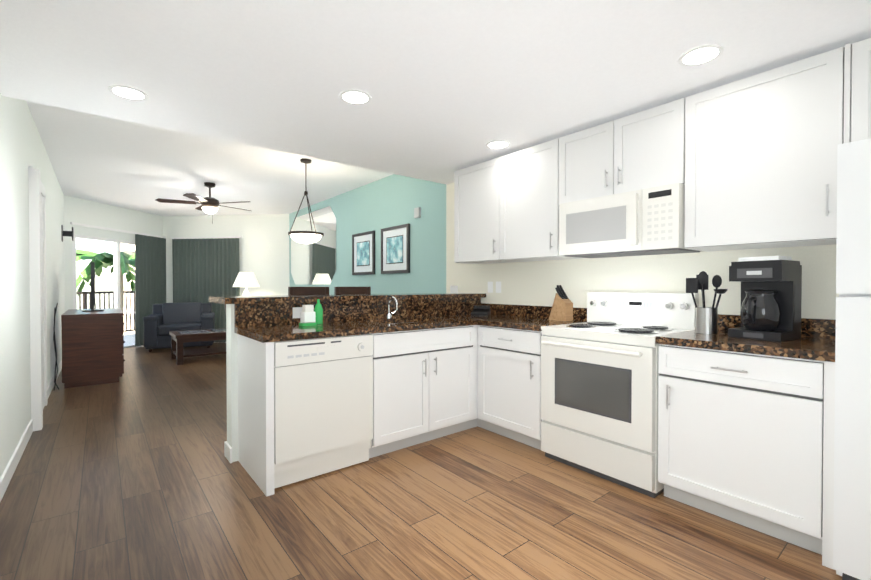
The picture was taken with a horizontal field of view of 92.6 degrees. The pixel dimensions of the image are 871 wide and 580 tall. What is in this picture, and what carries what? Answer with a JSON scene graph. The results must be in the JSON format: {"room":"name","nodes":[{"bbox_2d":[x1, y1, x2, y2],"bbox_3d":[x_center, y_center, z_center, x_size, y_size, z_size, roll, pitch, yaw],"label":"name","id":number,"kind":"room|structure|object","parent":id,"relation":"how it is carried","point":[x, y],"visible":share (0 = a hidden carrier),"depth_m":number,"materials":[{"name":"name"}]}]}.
{"room":"kitchen and living room","nodes":[
{"label":"kitchen and living room","id":0,"kind":"room"},
{"bbox_2d":[0,93,64,477],"bbox_3d":[-2.760,-0.217,2.608,0.120,2.780,10.850,-1,1,-39],"label":"wall","id":1,"kind":"structure","parent":0,"point":[22,148],"depth_m":3.01,"materials":[{"name":"white paint"}]},
{"bbox_2d":[0,360,61,501],"bbox_3d":[-3.869,1.107,4.117,0.030,0.100,7.129,-1,1,-39],"label":"baseboard","id":2,"kind":"structure","parent":1,"relation":"attached to","point":[8,473],"depth_m":2.82,"materials":[{"name":"white wood"}]},
{"bbox_2d":[28,166,47,430],"bbox_3d":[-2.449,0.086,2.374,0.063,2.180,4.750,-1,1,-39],"label":"door frame","id":3,"kind":"structure","parent":1,"relation":"attached to","point":[38,291],"depth_m":3.44,"materials":[{"name":"white wood"}]},
{"bbox_2d":[53,303,58,390],"bbox_3d":[-4.305,0.641,4.725,0.050,0.984,0.121,-1,1,-39],"label":"cables","id":4,"kind":"object","parent":1,"relation":"attached to","point":[54,340],"visible":1,"depth_m":4.72,"materials":[{"name":"black plastic"}]},
{"bbox_2d":[61,225,73,241],"bbox_3d":[-5.676,-0.869,6.423,0.133,0.240,0.220,-1,1,-39],"label":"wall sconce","id":5,"kind":"object","parent":1,"relation":"attached to","point":[68,233],"visible":0.95,"depth_m":6.39,"materials":[{"name":"black plastic"}]},
{"bbox_2d":[64,195,162,311],"bbox_3d":[-6.002,-0.274,7.852,0.120,2.780,2.421,0,1,6],"label":"wall","id":6,"kind":"structure","parent":0,"point":[83,211],"depth_m":7.38,"materials":[{"name":"white paint"}]},
{"bbox_2d":[72,234,134,347],"bbox_3d":[-6.003,0.086,7.846,0.080,2.060,1.820,0,1,6],"label":"sliding door","id":7,"kind":"structure","parent":6,"relation":"attached to","point":[116,252],"depth_m":7.80,"materials":[{"name":"white"}]},
{"bbox_2d":[70,222,242,238],"bbox_3d":[-5.392,-1.101,8.225,2.688,0.055,1.471,-1,1,-39],"label":"curtain rod","id":8,"kind":"object","parent":6,"relation":"attached to","point":[93,226],"visible":0.93,"depth_m":8.35,"materials":[{"name":"white metal"}]},
{"bbox_2d":[135,234,165,345],"bbox_3d":[-5.776,-0.001,8.464,0.090,2.180,0.780,0,1,6],"label":"curtain","id":9,"kind":"object","parent":8,"relation":"hanging from","point":[150,271],"visible":0.65,"depth_m":8.38,"materials":[{"name":"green fabric"}]},
{"bbox_2d":[172,238,239,341],"bbox_3d":[-4.806,0.007,8.693,1.480,2.160,0.093,0,1,6],"label":"curtain","id":10,"kind":"object","parent":8,"relation":"hanging from","point":[204,269],"visible":0.73,"depth_m":8.69,"materials":[{"name":"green fabric"}]},
{"bbox_2d":[26,101,392,215],"bbox_3d":[-3.585,-1.609,6.501,3.740,0.120,7.470,-1,1,-39],"label":"ceiling","id":11,"kind":"structure","parent":0,"point":[121,163],"depth_m":5.35,"materials":[{"name":"white paint"}]},
{"bbox_2d":[155,182,250,223],"bbox_3d":[-3.311,-1.255,6.073,1.274,0.580,1.226,-1,1,-39],"label":"ceiling fan","id":12,"kind":"object","parent":11,"relation":"hanging from","point":[209,204],"visible":1,"depth_m":5.94,"materials":[{"name":"brown wood"}]},
{"bbox_2d":[288,158,323,243],"bbox_3d":[-1.527,-1.040,4.910,0.404,0.985,0.404,-1,1,-39],"label":"pendant light","id":13,"kind":"object","parent":11,"relation":"hanging from","point":[306,237],"visible":1,"depth_m":4.83,"materials":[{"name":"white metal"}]},
{"bbox_2d":[163,214,289,302],"bbox_3d":[-4.417,-0.285,8.809,3.128,2.780,0.120,0,1,6],"label":"wall","id":14,"kind":"structure","parent":0,"point":[264,249],"depth_m":8.68,"materials":[{"name":"beige paint"}]},
{"bbox_2d":[226,304,237,461],"bbox_3d":[-0.509,0.623,3.616,2.359,1.078,0.140,-1,1,-39],"label":"wall","id":15,"kind":"structure","parent":0,"point":[232,379],"depth_m":2.84,"materials":[{"name":"white paint"}]},
{"bbox_2d":[224,441,231,458],"bbox_3d":[-0.563,1.112,3.662,2.353,0.100,0.050,-1,1,-39],"label":"baseboard","id":16,"kind":"structure","parent":15,"relation":"attached to","point":[227,448],"depth_m":2.87,"materials":[{"name":"white wood"}]},
{"bbox_2d":[293,307,301,317],"bbox_3d":[-1.013,0.168,3.081,0.090,0.080,0.003,-1,1,-39],"label":"electrical outlet plate","id":17,"kind":"object","parent":15,"relation":"attached to","point":[296,311],"depth_m":3.07,"materials":[{"name":"white plastic"}]},
{"bbox_2d":[233,298,480,325],"bbox_3d":[-0.449,0.163,3.552,2.337,0.160,0.022,-1,1,-39],"label":"backsplash","id":18,"kind":"structure","parent":15,"relation":"attached to","point":[245,313],"depth_m":3.34,"materials":[{"name":"brown stone"}]},
{"bbox_2d":[0,342,841,579],"bbox_3d":[-1.881,1.204,4.418,4.100,0.100,12.900,-1,1,-39],"label":"floor","id":19,"kind":"structure","parent":0,"point":[133,473],"depth_m":2.19,"materials":[{"name":"brown wood"}]},
{"bbox_2d":[61,308,124,388],"bbox_3d":[-4.533,0.711,5.550,0.600,0.860,1.430,-1,1,-39],"label":"dresser","id":20,"kind":"object","parent":19,"relation":"on","point":[93,342],"visible":1,"depth_m":5.00,"materials":[{"name":"brown wood"}]},
{"bbox_2d":[82,262,103,311],"bbox_3d":[-4.608,-0.040,5.604,0.220,0.639,0.950,-1,1,-39],"label":"tv","id":21,"kind":"object","parent":20,"relation":"on","point":[93,290],"visible":0.96,"depth_m":5.24,"materials":[{"name":"black plastic"}]},
{"bbox_2d":[143,302,214,351],"bbox_3d":[-4.871,0.682,7.991,1.110,0.865,0.895,0,1,-27],"label":"sofa","id":22,"kind":"object","parent":19,"relation":"on","point":[162,321],"visible":0.94,"depth_m":7.81,"materials":[{"name":"blue fabric"}]},
{"bbox_2d":[169,328,225,364],"bbox_3d":[-3.723,0.900,6.867,1.050,0.452,0.730,-1,1,-39],"label":"coffee table","id":23,"kind":"object","parent":19,"relation":"on","point":[178,340],"visible":0.6,"depth_m":6.59,"materials":[{"name":"brown wood"}]},
{"bbox_2d":[288,287,328,294],"bbox_3d":[-1.117,0.564,3.909,0.400,1.190,0.380,-1,1,-39],"label":"bar stool","id":24,"kind":"object","parent":19,"relation":"on","point":[308,290],"visible":0.15,"depth_m":4.01,"materials":[{"name":"brown wood"}]},
{"bbox_2d":[274,334,372,488],"bbox_3d":[-0.850,0.728,2.818,0.641,0.862,0.636,-1,1,-39],"label":"dishwasher","id":25,"kind":"object","parent":19,"relation":"on","point":[323,405],"visible":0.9,"depth_m":2.57,"materials":[{"name":"white metal"}]},
{"bbox_2d":[334,287,370,294],"bbox_3d":[-0.752,0.561,4.204,0.400,1.190,0.380,-1,1,-39],"label":"bar stool","id":26,"kind":"object","parent":19,"relation":"on","point":[350,290],"visible":0.12,"depth_m":4.31,"materials":[{"name":"brown wood"}]},
{"bbox_2d":[349,322,484,457],"bbox_3d":[-0.201,0.726,3.331,1.001,0.879,0.687,-1,1,-39],"label":"base cabinet","id":27,"kind":"object","parent":19,"relation":"on","point":[429,381],"depth_m":3.09,"materials":[{"name":"white wood"}]},
{"bbox_2d":[234,314,524,341],"bbox_3d":[-0.258,0.265,3.315,2.337,0.040,0.632,-1,1,-39],"label":"countertop","id":28,"kind":"structure","parent":27,"relation":"on","point":[291,330],"depth_m":2.86,"materials":[{"name":"brown stone"}]},
{"bbox_2d":[299,305,316,325],"bbox_3d":[-0.913,0.178,2.958,0.130,0.140,0.170,-1,1,-39],"label":"sponge caddy","id":29,"kind":"object","parent":28,"relation":"on","point":[307,316],"visible":1,"depth_m":2.98,"materials":[{"name":"white plastic"}]},
{"bbox_2d":[314,299,322,323],"bbox_3d":[-0.860,0.157,3.059,0.064,0.180,0.062,-1,1,-39],"label":"dish soap","id":30,"kind":"object","parent":28,"relation":"on","point":[318,309],"visible":0.88,"depth_m":3.04,"materials":[{"name":"green plastic"}]},
{"bbox_2d":[385,298,400,317],"bbox_3d":[-0.336,0.150,3.515,0.119,0.184,0.156,-1,1,-39],"label":"faucet","id":31,"kind":"object","parent":28,"relation":"on","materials":[{"name":"silver metal"}]},
{"bbox_2d":[471,306,490,315],"bbox_3d":[0.428,0.195,3.931,0.160,0.085,0.180,0,1,16],"label":"phone","id":32,"kind":"object","parent":28,"relation":"on","point":[481,311],"visible":1,"depth_m":3.92,"materials":[{"name":"black plastic"}]},
{"bbox_2d":[477,318,580,329],"bbox_3d":[0.790,0.265,3.358,0.653,0.040,0.617,-1,1,-39],"label":"countertop","id":33,"kind":"structure","parent":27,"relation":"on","point":[505,323],"depth_m":3.21,"materials":[{"name":"brown stone"}]},
{"bbox_2d":[549,285,572,320],"bbox_3d":[1.005,0.102,3.341,0.100,0.284,0.160,-1,1,-39],"label":"knife block","id":34,"kind":"object","parent":33,"relation":"on","point":[562,308],"visible":1,"depth_m":3.30,"materials":[{"name":"brown wood"}]},
{"bbox_2d":[485,326,543,449],"bbox_3d":[0.794,0.725,3.370,0.637,0.879,0.616,-1,1,-39],"label":"base cabinet","id":35,"kind":"object","parent":19,"relation":"on","point":[512,357],"depth_m":3.13,"materials":[{"name":"white wood"}]},
{"bbox_2d":[541,292,698,497],"bbox_3d":[1.199,0.596,2.790,0.718,1.150,0.766,-1,1,-39],"label":"range","id":36,"kind":"object","parent":19,"relation":"on","point":[599,391],"visible":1,"depth_m":2.61,"materials":[{"name":"white metal"}]},
{"bbox_2d":[658,346,834,568],"bbox_3d":[1.707,0.738,2.236,0.639,0.879,0.718,-1,1,-39],"label":"base cabinet","id":37,"kind":"object","parent":19,"relation":"on","point":[747,432],"depth_m":1.99,"materials":[{"name":"white wood"}]},
{"bbox_2d":[655,330,834,361],"bbox_3d":[1.701,0.277,2.227,0.653,0.040,0.728,-1,1,-39],"label":"countertop","id":38,"kind":"structure","parent":37,"relation":"on","point":[811,349],"depth_m":2.04,"materials":[{"name":"brown stone"}]},
{"bbox_2d":[686,271,727,333],"bbox_3d":[1.600,0.072,2.452,0.139,0.364,0.205,-1,1,-39],"label":"utensil crock","id":39,"kind":"object","parent":38,"relation":"on","point":[706,320],"visible":1,"depth_m":2.42,"materials":[{"name":"silver metal"}]},
{"bbox_2d":[728,256,801,341],"bbox_3d":[1.738,0.041,2.214,0.300,0.431,0.237,0,1,-31],"label":"coffee maker","id":40,"kind":"object","parent":38,"relation":"on","point":[771,293],"visible":1,"depth_m":2.15,"materials":[{"name":"black plastic"}]},
{"bbox_2d":[833,138,870,579],"bbox_3d":[2.105,0.304,1.570,0.785,1.760,0.778,-1,1,-39],"label":"fridge","id":41,"kind":"object","parent":19,"relation":"on","point":[852,507],"visible":1,"depth_m":1.61,"materials":[{"name":"white metal"}]},
{"bbox_3d":[-3.738,0.792,8.222,0.450,0.640,0.440,-1,1,-39],"label":"side table","id":42,"kind":"object","parent":19,"relation":"on","visible":0},
{"bbox_2d":[233,272,259,295],"bbox_3d":[-3.734,0.061,8.217,0.500,0.819,0.500,-1,1,-39],"label":"table lamp","id":43,"kind":"object","parent":42,"relation":"on","point":[246,279],"visible":0.58,"depth_m":8.07,"materials":[{"name":"white fabric"}]},
{"bbox_2d":[0,0,870,183],"bbox_3d":[0.406,-1.385,1.551,3.740,0.460,5.250,-1,1,-39],"label":"ceiling","id":44,"kind":"structure","parent":0,"point":[449,87],"depth_m":2.12,"materials":[{"name":"white paint"}]},
{"bbox_2d":[108,85,147,100],"bbox_3d":[-1.812,-1.162,2.457,0.190,0.005,0.190,-1,1,-39],"label":"recessed light","id":45,"kind":"object","parent":44,"relation":"in","point":[127,92],"visible":1,"depth_m":2.45,"materials":[{"name":"white plastic"}]},
{"bbox_2d":[339,90,370,104],"bbox_3d":[-0.483,-1.162,2.513,0.190,0.005,0.190,-1,1,-39],"label":"recessed light","id":46,"kind":"object","parent":44,"relation":"in","point":[356,97],"visible":1,"depth_m":2.51,"materials":[{"name":"white plastic"}]},
{"bbox_2d":[486,141,509,148],"bbox_3d":[0.504,-1.172,3.360,0.190,0.005,0.190,-1,1,-39],"label":"recessed light","id":47,"kind":"object","parent":44,"relation":"in","point":[497,144],"visible":1,"depth_m":3.35,"materials":[{"name":"white"}]},
{"bbox_2d":[678,44,723,65],"bbox_3d":[1.310,-1.157,2.058,0.190,0.005,0.190,-1,1,-39],"label":"recessed light","id":48,"kind":"object","parent":44,"relation":"in","point":[701,55],"visible":1,"depth_m":2.05,"materials":[{"name":"white plastic"}]},
{"bbox_2d":[289,174,838,319],"bbox_3d":[0.183,-0.240,4.724,0.120,2.780,10.450,-1,1,-39],"label":"wall","id":49,"kind":"structure","parent":0,"point":[377,206],"depth_m":4.06,"materials":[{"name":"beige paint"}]},
{"bbox_2d":[291,206,336,284],"bbox_3d":[-2.294,-0.767,7.686,0.007,1.330,2.100,-1,1,-39],"label":"mirror","id":50,"kind":"object","parent":49,"relation":"attached to","point":[314,263],"visible":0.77,"depth_m":7.49,"materials":[{"name":"clear glass"}]},
{"bbox_2d":[352,230,374,274],"bbox_3d":[-1.069,-0.536,6.152,0.027,0.620,0.650,-1,1,-39],"label":"picture","id":51,"kind":"object","parent":49,"relation":"attached to","point":[363,253],"visible":1,"depth_m":6.13,"materials":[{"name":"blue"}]},
{"bbox_2d":[381,223,409,273],"bbox_3d":[-0.538,-0.528,5.494,0.027,0.620,0.660,-1,1,-39],"label":"picture","id":52,"kind":"object","parent":49,"relation":"attached to","point":[395,249],"visible":1,"depth_m":5.47,"materials":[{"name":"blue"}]},
{"bbox_2d":[414,207,420,217],"bbox_3d":[-0.220,-0.944,5.091,0.033,0.120,0.100,-1,1,-39],"label":"smoke detector","id":53,"kind":"object","parent":49,"relation":"attached to","point":[417,212],"visible":1,"depth_m":5.07,"materials":[{"name":"grey plastic"}]},
{"bbox_2d":[450,286,457,292],"bbox_3d":[0.193,-0.006,4.349,0.100,0.079,0.050,-1,1,-39],"label":"electrical outlet plate","id":54,"kind":"object","parent":49,"relation":"attached to","point":[453,289],"visible":1,"depth_m":4.34,"materials":[{"name":"white plastic"}]},
{"bbox_2d":[488,282,492,292],"bbox_3d":[0.549,-0.029,4.174,0.003,0.110,0.070,-1,1,-39],"label":"electrical outlet plate","id":55,"kind":"object","parent":49,"relation":"attached to","point":[490,284],"depth_m":4.17,"materials":[{"name":"white plastic"}]},
{"bbox_2d":[496,282,500,292],"bbox_3d":[0.618,-0.028,4.088,0.003,0.110,0.070,-1,1,-39],"label":"electrical outlet plate","id":56,"kind":"object","parent":49,"relation":"attached to","point":[498,284],"depth_m":4.09,"materials":[{"name":"white plastic"}]},
{"bbox_2d":[454,136,582,263],"bbox_3d":[0.712,-0.703,3.671,0.367,0.890,1.235,-1,1,-39],"label":"upper cabinet","id":57,"kind":"object","parent":49,"relation":"attached to","point":[506,207],"depth_m":3.49,"materials":[{"name":"white wood"}]},
{"bbox_2d":[565,98,684,202],"bbox_3d":[1.333,-0.887,2.898,0.367,0.507,0.865,-1,1,-39],"label":"upper cabinet","id":58,"kind":"object","parent":49,"relation":"attached to","point":[644,149],"depth_m":2.71,"materials":[{"name":"white wood"}]},
{"bbox_2d":[559,183,699,257],"bbox_3d":[1.304,-0.438,2.856,0.462,0.384,0.812,-1,1,-39],"label":"microwave","id":59,"kind":"object","parent":58,"relation":"attached to","point":[647,221],"visible":1,"depth_m":2.68,"materials":[{"name":"white"}]},
{"bbox_2d":[481,303,835,337],"bbox_3d":[1.317,0.197,3.205,0.023,0.100,2.735,-1,1,-39],"label":"backsplash","id":60,"kind":"structure","parent":49,"relation":"attached to","point":[812,328],"depth_m":2.59,"materials":[{"name":"brown stone"}]},
{"bbox_2d":[684,43,852,251],"bbox_3d":[1.805,-0.689,2.316,0.367,0.890,0.753,-1,1,-39],"label":"upper cabinet","id":61,"kind":"object","parent":49,"relation":"attached to","point":[761,148],"depth_m":2.14,"materials":[{"name":"white wood"}]},
{"bbox_2d":[853,38,870,141],"bbox_3d":[2.292,-0.872,1.709,0.367,0.510,0.800,-1,1,-39],"label":"upper cabinet","id":62,"kind":"object","parent":49,"relation":"attached to","point":[861,49],"depth_m":1.87,"materials":[{"name":"white wood"}]},
{"label":"outside","id":63,"kind":"structure","parent":0,"visible":0},
{"bbox_2d":[77,291,134,345],"bbox_3d":[-6.868,0.639,7.995,1.630,1.190,4.650,0,1,6],"label":"balcony railing","id":64,"kind":"object","parent":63,"point":[129,338],"depth_m":9.29,"materials":[{"name":"black metal"}]},
{"bbox_3d":[-36.878,13.341,10.250,97.581,0.500,97.581,-1,1,-39],"label":"ground","id":65,"kind":"structure","parent":63,"visible":0},
{"bbox_2d":[76,249,134,335],"bbox_3d":[-7.436,6.012,9.743,3.072,14.150,3.288,-1,1,-39],"label":"palm tree","id":66,"kind":"object","parent":65,"relation":"on","point":[124,265],"depth_m":9.37,"materials":[{"name":"green plant"}]},
{"bbox_2d":[120,243,134,334],"bbox_3d":[-12.777,0.991,26.139,11.200,24.150,8.200,-1,1,-39],"label":"building","id":67,"kind":"structure","parent":65,"relation":"on","point":[129,250],"depth_m":19.69,"materials":[{"name":"beige paint"}]}
]}

